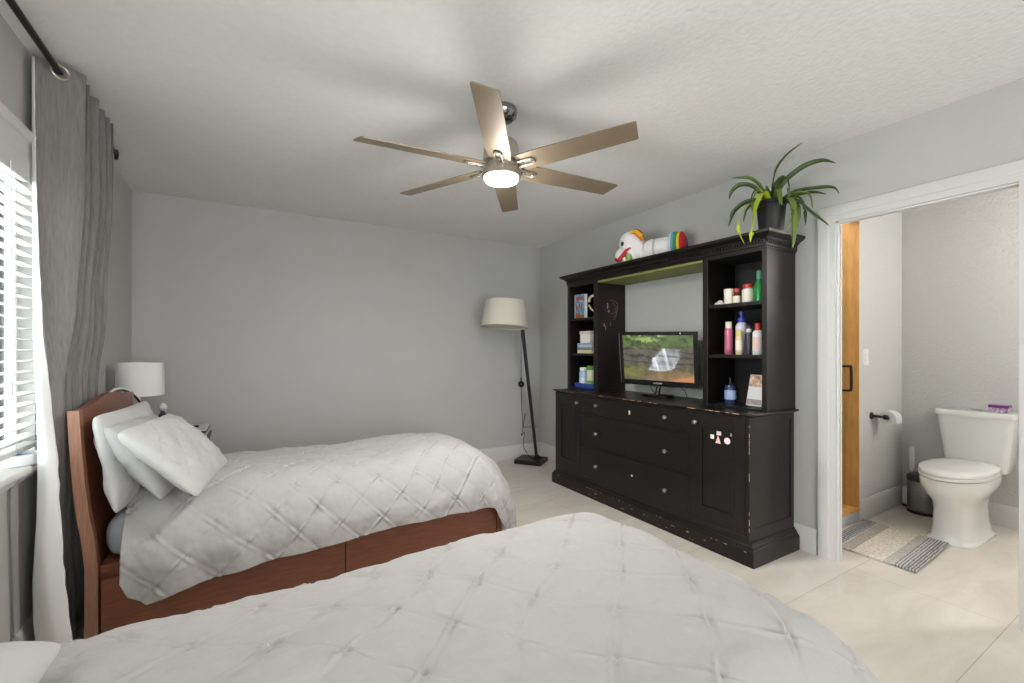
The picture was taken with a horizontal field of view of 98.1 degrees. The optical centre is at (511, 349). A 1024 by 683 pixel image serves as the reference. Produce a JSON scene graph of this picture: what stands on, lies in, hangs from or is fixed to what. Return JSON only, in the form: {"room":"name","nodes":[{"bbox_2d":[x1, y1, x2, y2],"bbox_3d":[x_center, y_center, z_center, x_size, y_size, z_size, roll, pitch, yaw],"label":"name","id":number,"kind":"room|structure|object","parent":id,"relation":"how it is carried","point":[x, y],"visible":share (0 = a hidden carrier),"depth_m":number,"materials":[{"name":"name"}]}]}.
{"room":"bedroom","nodes":[
{"label":"bedroom","id":0,"kind":"room"},
{"bbox_2d":[0,14,131,642],"bbox_3d":[-1.110,0.015,0.283,0.085,2.440,7.076,0,0,-31],"label":"wall","id":1,"kind":"structure","parent":0,"point":[18,504],"depth_m":1.82,"materials":[{"name":"grey paint"}]},
{"bbox_2d":[0,166,18,450],"bbox_3d":[-1.467,-0.172,0.847,0.030,1.155,2.250,0,0,-31],"label":"window","id":2,"kind":"structure","parent":1,"relation":"in","point":[7,287],"depth_m":1.79,"materials":[{"name":"white paint"}]},
{"bbox_2d":[0,136,39,461],"bbox_3d":[-1.414,-0.177,0.878,0.068,1.141,2.240,0,0,-31],"label":"window blind","id":3,"kind":"object","parent":2,"relation":"attached to","point":[12,160],"visible":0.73,"depth_m":1.66,"materials":[{"name":"white plastic"}]},
{"bbox_2d":[0,101,33,161],"bbox_3d":[-1.396,-0.801,0.883,0.034,0.103,2.380,0,0,-31],"label":"trim","id":4,"kind":"structure","parent":1,"relation":"attached to","point":[12,129],"depth_m":1.65,"materials":[{"name":"white paint"}]},
{"bbox_2d":[0,464,36,493],"bbox_3d":[-1.404,0.466,0.867,0.142,0.069,2.360,0,0,-31],"label":"trim","id":5,"kind":"structure","parent":1,"relation":"attached to","point":[9,478],"depth_m":1.57,"materials":[{"name":"white paint"}]},
{"bbox_2d":[0,450,36,468],"bbox_3d":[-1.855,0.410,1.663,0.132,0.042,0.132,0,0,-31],"label":"window sill","id":6,"kind":"structure","parent":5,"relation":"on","point":[28,457],"depth_m":1.63,"materials":[{"name":"white plastic"}]},
{"bbox_2d":[10,614,34,641],"bbox_3d":[-1.097,1.160,0.358,0.014,0.150,6.932,0,0,-31],"label":"baseboard","id":7,"kind":"structure","parent":1,"relation":"attached to","point":[26,633],"depth_m":1.75,"materials":[{"name":"white paint"}]},
{"bbox_2d":[5,0,118,159],"bbox_3d":[-1.478,-1.149,1.090,0.102,0.068,3.580,0,0,-31],"label":"curtain rod","id":8,"kind":"object","parent":1,"relation":"attached to","point":[13,5],"visible":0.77,"depth_m":1.63,"materials":[{"name":"brown metal"}]},
{"bbox_2d":[32,54,113,643],"bbox_3d":[-1.962,0.011,1.996,0.155,2.388,0.782,0,0,-33],"label":"curtain","id":9,"kind":"object","parent":8,"relation":"hanging from","point":[72,142],"visible":0.8,"depth_m":1.83,"materials":[{"name":"grey fabric"}]},
{"bbox_2d":[132,191,539,453],"bbox_3d":[-1.339,0.015,4.332,3.897,2.440,0.130,0,0,-31],"label":"wall","id":10,"kind":"structure","parent":0,"point":[269,329],"depth_m":4.03,"materials":[{"name":"grey paint"}]},
{"bbox_2d":[480,442,539,460],"bbox_3d":[-1.268,1.160,4.290,3.717,0.150,0.014,0,0,-31],"label":"baseboard","id":11,"kind":"structure","parent":10,"relation":"attached to","point":[514,451],"depth_m":5.02,"materials":[{"name":"white paint"}]},
{"bbox_2d":[0,0,1023,247],"bbox_3d":[1.180,-1.245,1.710,5.570,0.080,7.206,0,0,-31],"label":"ceiling","id":12,"kind":"structure","parent":0,"point":[262,104],"depth_m":2.02,"materials":[{"name":"white paint"}]},
{"bbox_2d":[353,81,637,211],"bbox_3d":[-0.053,-1.021,2.227,1.390,0.368,1.300,0,0,-31],"label":"ceiling fan","id":13,"kind":"object","parent":12,"relation":"hanging from","point":[500,163],"visible":1,"depth_m":2.09,"materials":[{"name":"silver metal"}]},
{"bbox_2d":[72,455,1023,682],"bbox_3d":[1.180,1.275,1.710,5.570,0.080,7.206,0,0,-31],"label":"floor","id":14,"kind":"structure","parent":0,"point":[955,619],"depth_m":2.25,"materials":[{"name":"beige tile"}]},
{"bbox_2d":[67,392,501,638],"bbox_3d":[-1.153,0.722,2.664,1.966,1.026,0.960,0,0,-31],"label":"bed","id":15,"kind":"object","parent":14,"relation":"on","point":[107,607],"visible":0.3,"depth_m":2.00,"materials":[{"name":"brown wood"}]},
{"bbox_2d":[106,505,127,553],"bbox_3d":[-1.131,0.790,2.679,1.825,0.181,0.905,0,0,-31],"label":"mattress","id":16,"kind":"object","parent":15,"relation":"on","point":[115,527],"visible":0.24,"depth_m":1.86,"materials":[{"name":"grey fabric"}]},
{"bbox_2d":[92,401,152,512],"bbox_3d":[-1.780,0.470,2.085,0.167,0.405,0.624,0,0,-25],"label":"pillow","id":17,"kind":"object","parent":16,"relation":"on","point":[119,487],"visible":0.37,"depth_m":1.83,"materials":[{"name":"grey fabric"}]},
{"bbox_2d":[109,387,141,401],"bbox_3d":[-2.221,0.378,2.519,0.049,0.331,0.571,0,0,-21],"label":"tube","id":18,"kind":"object","parent":15,"relation":"attached to","point":[136,397],"visible":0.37,"depth_m":2.59,"materials":[{"name":"white plastic"}]},
{"bbox_2d":[119,432,516,604],"bbox_3d":[-1.011,0.901,2.744,1.968,0.640,1.102,0,0,-31],"label":"quilt","id":19,"kind":"object","parent":15,"relation":"on","point":[259,507],"visible":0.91,"depth_m":2.21,"materials":[{"name":"white fabric"}]},
{"bbox_2d":[104,413,174,498],"bbox_3d":[-1.689,0.478,2.093,0.247,0.333,0.574,0,0,-25],"label":"pillow","id":20,"kind":"object","parent":19,"relation":"on","point":[156,484],"visible":0.36,"depth_m":1.86,"materials":[{"name":"grey fabric"}]},
{"bbox_2d":[118,414,226,495],"bbox_3d":[-1.591,0.480,2.127,0.303,0.316,0.596,0,0,-21],"label":"pillow","id":21,"kind":"object","parent":19,"relation":"on","point":[171,446],"visible":0.99,"depth_m":1.96,"materials":[{"name":"grey fabric"}]},
{"bbox_2d":[481,298,547,465],"bbox_3d":[0.011,0.366,4.630,0.473,1.738,0.899,0,0,23],"label":"floor lamp","id":22,"kind":"object","parent":14,"relation":"on","point":[499,313],"visible":1,"depth_m":4.36,"materials":[{"name":"black"}]},
{"bbox_2d":[482,324,526,328],"bbox_3d":[-0.072,-0.241,4.434,0.461,0.042,0.462,0,0,-31],"label":"diffuser","id":23,"kind":"object","parent":22,"relation":"attached to","point":[491,326],"depth_m":4.46,"materials":[{"name":"beige fabric"}]},
{"bbox_2d":[552,388,799,568],"bbox_3d":[1.071,0.801,3.454,0.508,0.868,1.938,0,0,-31],"label":"sideboard","id":24,"kind":"object","parent":14,"relation":"on","point":[719,480],"visible":1,"depth_m":2.89,"materials":[{"name":"black wood"}]},
{"bbox_2d":[619,331,699,398],"bbox_3d":[1.200,0.110,3.478,0.699,0.518,0.220,0,0,40],"label":"television","id":25,"kind":"object","parent":24,"relation":"on","point":[658,359],"visible":1,"depth_m":3.43,"materials":[{"name":"black plastic"}]},
{"bbox_2d":[553,388,798,417],"bbox_3d":[1.081,0.377,3.460,0.485,0.020,1.926,0,0,-31],"label":"countertop","id":26,"kind":"structure","parent":24,"relation":"on","point":[678,401],"depth_m":3.16,"materials":[{"name":"black wood"}]},
{"bbox_2d":[559,227,805,412],"bbox_3d":[1.128,-0.167,3.485,0.391,1.068,1.993,0,0,-31],"label":"hutch","id":27,"kind":"object","parent":24,"relation":"on","point":[730,262],"visible":0.97,"depth_m":3.00,"materials":[{"name":"black wood"}]},
{"bbox_2d":[575,294,586,317],"bbox_3d":[0.645,-0.407,4.162,0.036,0.225,0.144,0,0,-31],"label":"book","id":28,"kind":"object","parent":27,"relation":"on","point":[581,299],"visible":0.88,"depth_m":4.13,"materials":[{"name":"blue paper"}]},
{"bbox_2d":[576,296,583,317],"bbox_3d":[0.633,-0.397,4.147,0.001,0.198,0.120,0,0,-31],"label":"print","id":29,"kind":"object","parent":28,"relation":"attached to","point":[579,299],"depth_m":4.14},
{"bbox_2d":[571,353,593,355],"bbox_3d":[0.781,0.041,4.130,0.309,0.022,0.370,0,0,-31],"label":"shelf","id":30,"kind":"object","parent":27,"relation":"attached to","point":[572,354],"depth_m":4.06,"materials":[{"name":"black wood"}]},
{"bbox_2d":[571,317,593,321],"bbox_3d":[0.781,-0.284,4.130,0.309,0.022,0.370,0,0,-31],"label":"shelf","id":31,"kind":"object","parent":27,"relation":"attached to","point":[587,319],"depth_m":4.11,"materials":[{"name":"black wood"}]},
{"bbox_2d":[574,382,593,389],"bbox_3d":[0.728,0.331,4.119,0.160,0.045,0.275,0,0,-31],"label":"tray","id":32,"kind":"object","parent":27,"relation":"on","point":[577,384],"visible":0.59,"depth_m":4.08,"materials":[{"name":"blue plastic"}]},
{"bbox_2d":[579,367,586,383],"bbox_3d":[0.671,0.256,4.176,0.079,0.186,0.078,0,0,-31],"label":"bottle","id":33,"kind":"object","parent":32,"relation":"in","point":[583,370],"visible":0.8,"depth_m":4.14,"materials":[{"name":"blue plastic"}]},
{"bbox_2d":[587,366,593,383],"bbox_3d":[0.726,0.247,4.092,0.079,0.204,0.078,0,0,-31],"label":"bottle","id":34,"kind":"object","parent":32,"relation":"in","point":[590,369],"visible":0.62,"depth_m":4.06,"materials":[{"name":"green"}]},
{"bbox_2d":[577,350,593,352],"bbox_3d":[0.734,0.015,4.103,0.165,0.030,0.202,0,0,-31],"label":"book","id":35,"kind":"object","parent":27,"relation":"on","point":[578,351],"visible":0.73,"depth_m":4.05,"materials":[{"name":"beige paper"}]},
{"bbox_2d":[577,347,593,349],"bbox_3d":[0.735,-0.012,4.113,0.165,0.024,0.202,0,0,-31],"label":"book","id":36,"kind":"object","parent":35,"relation":"on","point":[578,348],"visible":0.75,"depth_m":4.06,"materials":[{"name":"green paper"}]},
{"bbox_2d":[577,345,593,346],"bbox_3d":[0.733,-0.035,4.098,0.165,0.022,0.202,0,0,-31],"label":"book","id":37,"kind":"object","parent":36,"relation":"on","point":[577,345],"visible":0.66,"depth_m":4.04,"materials":[{"name":"blue paper"}]},
{"bbox_2d":[577,343,593,344],"bbox_3d":[0.735,-0.055,4.118,0.165,0.018,0.202,0,0,-31],"label":"book","id":38,"kind":"object","parent":37,"relation":"on","point":[577,343],"visible":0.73,"depth_m":4.06,"materials":[{"name":"blue paper"}]},
{"bbox_2d":[580,331,593,342],"bbox_3d":[0.727,-0.119,4.111,0.138,0.110,0.151,0,0,-31],"label":"box","id":39,"kind":"object","parent":38,"relation":"on","point":[585,336],"visible":0.62,"depth_m":4.05,"materials":[{"name":"white cardboard"}]},
{"bbox_2d":[588,294,593,316],"bbox_3d":[0.749,-0.402,4.044,0.084,0.213,0.168,0,0,-31],"label":"ornament","id":40,"kind":"object","parent":27,"relation":"on","point":[591,296],"visible":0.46,"depth_m":4.08,"materials":[{"name":"beige ceramic"}]},
{"bbox_2d":[615,229,687,262],"bbox_3d":[1.088,-0.830,3.495,0.562,0.267,0.204,0,0,36],"label":"plush unicorn","id":41,"kind":"object","parent":27,"relation":"on","point":[632,245],"visible":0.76,"depth_m":3.47,"materials":[{"name":"white fabric"}]},
{"bbox_2d":[724,322,732,354],"bbox_3d":[1.424,-0.077,2.919,0.050,0.215,0.050,0,0,-31],"label":"bottle","id":42,"kind":"object","parent":27,"relation":"on","point":[728,331],"visible":0.97,"depth_m":2.90,"materials":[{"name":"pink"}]},
{"bbox_2d":[724,289,733,303],"bbox_3d":[1.427,-0.347,2.914,0.068,0.104,0.067,0,0,-31],"label":"jar","id":43,"kind":"object","parent":27,"relation":"on","point":[728,293],"visible":0.61,"depth_m":2.89,"materials":[{"name":"white plastic"}]},
{"bbox_2d":[724,377,735,403],"bbox_3d":[1.435,0.265,2.920,0.071,0.176,0.070,0,0,-31],"label":"pump bottle","id":44,"kind":"object","parent":27,"relation":"on","point":[730,389],"visible":1,"depth_m":2.89,"materials":[{"name":"blue plastic"}]},
{"bbox_2d":[709,354,761,358],"bbox_3d":[1.525,0.041,2.869,0.309,0.022,0.380,0,0,-31],"label":"shelf","id":45,"kind":"object","parent":27,"relation":"attached to","point":[711,356],"depth_m":2.82,"materials":[{"name":"black wood"}]},
{"bbox_2d":[709,300,761,310],"bbox_3d":[1.525,-0.284,2.869,0.309,0.022,0.380,0,0,-31],"label":"shelf","id":46,"kind":"object","parent":27,"relation":"attached to","point":[752,305],"depth_m":2.85,"materials":[{"name":"black wood"}]},
{"bbox_2d":[733,288,740,302],"bbox_3d":[1.447,-0.345,2.860,0.047,0.100,0.046,0,0,-31],"label":"bottle","id":47,"kind":"object","parent":27,"relation":"on","point":[736,296],"visible":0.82,"depth_m":2.84,"materials":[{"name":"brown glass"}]},
{"bbox_2d":[735,330,742,354],"bbox_3d":[1.447,-0.049,2.831,0.042,0.158,0.041,0,0,-31],"label":"bottle","id":48,"kind":"object","parent":27,"relation":"on","point":[738,339],"visible":1,"depth_m":2.81,"materials":[{"name":"yellow plastic"}]},
{"bbox_2d":[736,311,747,354],"bbox_3d":[1.489,-0.110,2.878,0.072,0.280,0.071,0,0,-31],"label":"pump bottle","id":49,"kind":"object","parent":27,"relation":"on","point":[741,325],"visible":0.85,"depth_m":2.85,"materials":[{"name":"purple plastic"}]},
{"bbox_2d":[742,284,753,301],"bbox_3d":[1.493,-0.355,2.803,0.077,0.120,0.076,0,0,-31],"label":"jar","id":50,"kind":"object","parent":27,"relation":"on","point":[747,292],"visible":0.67,"depth_m":2.77,"materials":[{"name":"white plastic"}]},
{"bbox_2d":[745,326,752,354],"bbox_3d":[1.497,-0.062,2.805,0.042,0.184,0.042,0,0,-31],"label":"bottle","id":51,"kind":"object","parent":27,"relation":"on","point":[748,336],"visible":0.99,"depth_m":2.79,"materials":[{"name":"grey plastic"}]},
{"bbox_2d":[746,375,761,406],"bbox_3d":[1.537,0.260,2.787,0.059,0.205,0.110,0,0,-21],"label":"desk calendar","id":52,"kind":"object","parent":27,"relation":"on","point":[754,396],"visible":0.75,"depth_m":2.79,"materials":[{"name":"white paper"}]},
{"bbox_2d":[749,375,761,386],"bbox_3d":[1.539,0.195,2.788,0.016,0.071,0.104,0,0,-21],"label":"photo","id":53,"kind":"object","parent":52,"relation":"attached to","point":[755,380],"depth_m":2.80},
{"bbox_2d":[752,323,761,354],"bbox_3d":[1.518,-0.068,2.740,0.063,0.196,0.062,0,0,-31],"label":"bottle","id":54,"kind":"object","parent":27,"relation":"on","point":[757,333],"visible":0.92,"depth_m":2.72,"materials":[{"name":"white plastic"}]},
{"bbox_2d":[753,270,761,300],"bbox_3d":[1.518,-0.391,2.721,0.072,0.192,0.071,0,0,-31],"label":"bottle","id":55,"kind":"object","parent":27,"relation":"on","point":[757,289],"visible":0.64,"depth_m":2.70,"materials":[{"name":"green plastic"}]},
{"bbox_2d":[728,142,838,248],"bbox_3d":[1.559,-0.871,2.616,0.595,0.581,0.264,0,0,44],"label":"potted plant","id":56,"kind":"object","parent":27,"relation":"on","point":[771,210],"visible":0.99,"depth_m":2.60,"materials":[{"name":"green plant"}]},
{"bbox_2d":[842,520,948,572],"bbox_3d":[2.382,1.225,2.827,0.678,0.023,0.463,0,0,-34],"label":"bath mat","id":57,"kind":"object","parent":14,"relation":"on","point":[906,550],"visible":0.97,"depth_m":2.78,"materials":[{"name":"grey fabric"}]},
{"bbox_2d":[902,446,914,506],"bbox_3d":[3.146,0.995,3.514,0.090,0.480,0.090,0,0,-31],"label":"toilet brush","id":58,"kind":"object","parent":14,"relation":"on","point":[911,448],"visible":0.61,"depth_m":3.48,"materials":[{"name":"white plastic"}]},
{"bbox_2d":[906,472,932,516],"bbox_3d":[3.128,1.089,3.362,0.209,0.292,0.228,0,0,19],"label":"pedal bin","id":59,"kind":"object","parent":14,"relation":"on","point":[919,502],"visible":0.61,"depth_m":3.33,"materials":[{"name":"metal"}]},
{"bbox_2d":[918,406,1018,549],"bbox_3d":[3.015,0.827,2.973,0.858,0.816,0.406,0,0,-31],"label":"toilet","id":60,"kind":"object","parent":14,"relation":"on","point":[979,445],"visible":0.96,"depth_m":2.90,"materials":[{"name":"white ceramic"}]},
{"bbox_2d":[988,404,1011,412],"bbox_3d":[3.324,0.399,3.025,0.090,0.052,0.098,0,0,-31],"label":"box","id":61,"kind":"object","parent":60,"relation":"on","point":[998,408],"visible":1,"depth_m":3.00,"materials":[{"name":"purple cardboard"}]},
{"bbox_2d":[989,407,1010,412],"bbox_3d":[3.324,0.407,3.025,0.080,0.036,0.088,0,0,-31],"label":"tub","id":62,"kind":"object","parent":61,"relation":"in","point":[991,409],"depth_m":3.00,"materials":[{"name":"purple plastic"}]},
{"bbox_3d":[-2.359,0.923,3.038,0.504,0.625,0.510,0,0,-31],"label":"nightstand","id":63,"kind":"object","parent":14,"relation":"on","visible":0},
{"bbox_2d":[115,362,164,402],"bbox_3d":[-2.381,0.345,2.845,0.248,0.530,0.248,0,0,-31],"label":"table lamp","id":64,"kind":"object","parent":63,"relation":"on","point":[144,379],"visible":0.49,"depth_m":2.76,"materials":[{"name":"white fabric"}]},
{"bbox_2d":[158,403,166,416],"bbox_3d":[-2.245,0.475,2.855,0.056,0.270,0.055,0,0,-31],"label":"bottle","id":65,"kind":"object","parent":63,"relation":"on","point":[162,407],"visible":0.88,"depth_m":2.84,"materials":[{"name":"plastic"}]},
{"bbox_3d":[-2.292,0.592,3.135,0.238,0.037,0.330,0,0,-31],"label":"book","id":66,"kind":"object","parent":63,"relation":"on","visible":0},
{"bbox_2d":[191,423,209,433],"bbox_3d":[-2.297,0.562,3.129,0.264,0.022,0.346,0,0,-31],"label":"magazine","id":67,"kind":"object","parent":66,"relation":"on","point":[203,428],"visible":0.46,"depth_m":3.16,"materials":[{"name":"white paper"}]},
{"bbox_3d":[-0.162,0.722,0.984,1.966,1.026,0.960,0,0,-31],"label":"bed","id":68,"kind":"object","parent":14,"relation":"on","visible":0},
{"bbox_2d":[39,512,879,682],"bbox_3d":[-0.167,0.900,0.982,1.921,0.612,1.181,0,0,-31],"label":"quilt","id":69,"kind":"object","parent":68,"relation":"on","point":[585,597],"visible":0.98,"depth_m":1.00,"materials":[{"name":"white fabric"}]},
{"bbox_2d":[0,641,60,682],"bbox_3d":[-0.901,0.531,0.455,0.445,0.203,0.683,0,0,-28],"label":"pillow","id":70,"kind":"object","parent":69,"relation":"on","point":[20,661],"visible":1,"depth_m":0.77,"materials":[{"name":"white fabric"}]},
{"bbox_2d":[540,78,1023,529],"bbox_3d":[2.116,0.015,2.262,0.050,2.440,6.946,0,0,-31],"label":"wall","id":71,"kind":"structure","parent":0,"point":[985,129],"depth_m":2.76,"materials":[{"name":"grey paint"}]},
{"bbox_2d":[540,442,816,554],"bbox_3d":[2.092,1.160,2.240,0.014,0.150,6.932,0,0,-31],"label":"baseboard","id":72,"kind":"structure","parent":71,"relation":"attached to","point":[808,536],"depth_m":2.73,"materials":[{"name":"white paint"}]},
{"bbox_2d":[817,159,1023,629],"bbox_3d":[2.096,0.191,2.296,0.092,2.089,0.927,0,0,-31],"label":"trim","id":73,"kind":"structure","parent":71,"relation":"attached to","point":[1010,172],"depth_m":2.59,"materials":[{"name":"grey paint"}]},
{"bbox_2d":[842,221,858,507],"bbox_3d":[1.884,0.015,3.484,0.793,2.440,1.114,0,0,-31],"label":"door","id":74,"kind":"structure","parent":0,"point":[850,231],"depth_m":3.24,"materials":[{"name":"brown wood"}]},
{"bbox_2d":[842,365,852,391],"bbox_3d":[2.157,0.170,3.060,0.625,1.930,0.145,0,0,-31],"label":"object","id":75,"kind":"structure","parent":74,"relation":"attached to","point":[850,367],"depth_m":3.12,"materials":[{"name":"brown metal"}]},
{"bbox_2d":[859,212,901,499],"bbox_3d":[2.458,0.015,3.250,1.543,2.440,0.120,0,0,-31],"label":"wall","id":76,"kind":"structure","parent":0,"point":[880,238],"depth_m":3.38,"materials":[{"name":"grey paint"}]},
{"bbox_2d":[842,511,858,527],"bbox_3d":[2.135,1.196,3.059,0.793,0.078,0.120,0,0,-31],"label":"trim","id":77,"kind":"structure","parent":76,"relation":"attached to","point":[852,518],"depth_m":3.15,"materials":[{"name":"white wood"}]},
{"bbox_2d":[842,504,859,516],"bbox_3d":[2.135,1.149,3.061,0.795,0.016,0.138,0,0,-31],"label":"trim","id":78,"kind":"structure","parent":76,"relation":"attached to","point":[846,509],"depth_m":3.18,"materials":[{"name":"brown wood"}]},
{"bbox_2d":[862,349,868,364],"bbox_3d":[2.591,0.052,3.253,0.100,0.120,0.010,0,0,-31],"label":"light switch","id":79,"kind":"object","parent":76,"relation":"attached to","point":[865,352],"visible":1,"depth_m":3.24,"materials":[{"name":"white plastic"}]},
{"bbox_2d":[869,412,889,419],"bbox_3d":[2.755,0.490,3.294,0.176,0.051,0.107,0,0,-31],"label":"paper holder","id":80,"kind":"object","parent":76,"relation":"attached to","point":[885,417],"visible":0.95,"depth_m":3.26,"materials":[{"name":"black metal"}]},
{"bbox_2d":[878,410,901,425],"bbox_3d":[2.781,0.499,3.266,0.100,0.106,0.107,0,0,-31],"label":"toilet roll","id":81,"kind":"object","parent":80,"relation":"hanging from","point":[895,417],"visible":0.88,"depth_m":3.23,"materials":[{"name":"white paper"}]},
{"bbox_2d":[859,484,902,520],"bbox_3d":[2.838,1.160,3.396,0.740,0.150,0.014,0,0,-31],"label":"baseboard","id":82,"kind":"structure","parent":76,"relation":"attached to","point":[875,504],"depth_m":3.36,"materials":[{"name":"white paint"}]},
{"bbox_2d":[902,187,1018,507],"bbox_3d":[3.364,0.015,3.361,0.130,2.440,2.830,0,0,-31],"label":"wall","id":83,"kind":"structure","parent":0,"point":[960,258],"depth_m":3.31,"materials":[{"name":"grey paint"}]},
{"bbox_2d":[904,485,1018,530],"bbox_3d":[3.554,1.160,2.896,0.014,0.150,1.576,0,0,-31],"label":"baseboard","id":84,"kind":"structure","parent":83,"relation":"attached to","point":[1000,515],"depth_m":3.10,"materials":[{"name":"white paint"}]},
{"label":"outside","id":85,"kind":"structure","parent":0,"visible":0},
{"bbox_3d":[-3.988,1.320,-0.031,5.100,0.070,10.000,0,0,-31],"label":"ground","id":86,"kind":"structure","parent":85,"visible":0},
{"bbox_2d":[0,179,3,440],"bbox_3d":[-4.957,-0.415,1.679,4.792,3.400,0.130,0,0,-31],"label":"fence","id":87,"kind":"object","parent":86,"relation":"on","point":[1,203],"visible":0.05,"depth_m":2.71,"materials":[{"name":"white"}]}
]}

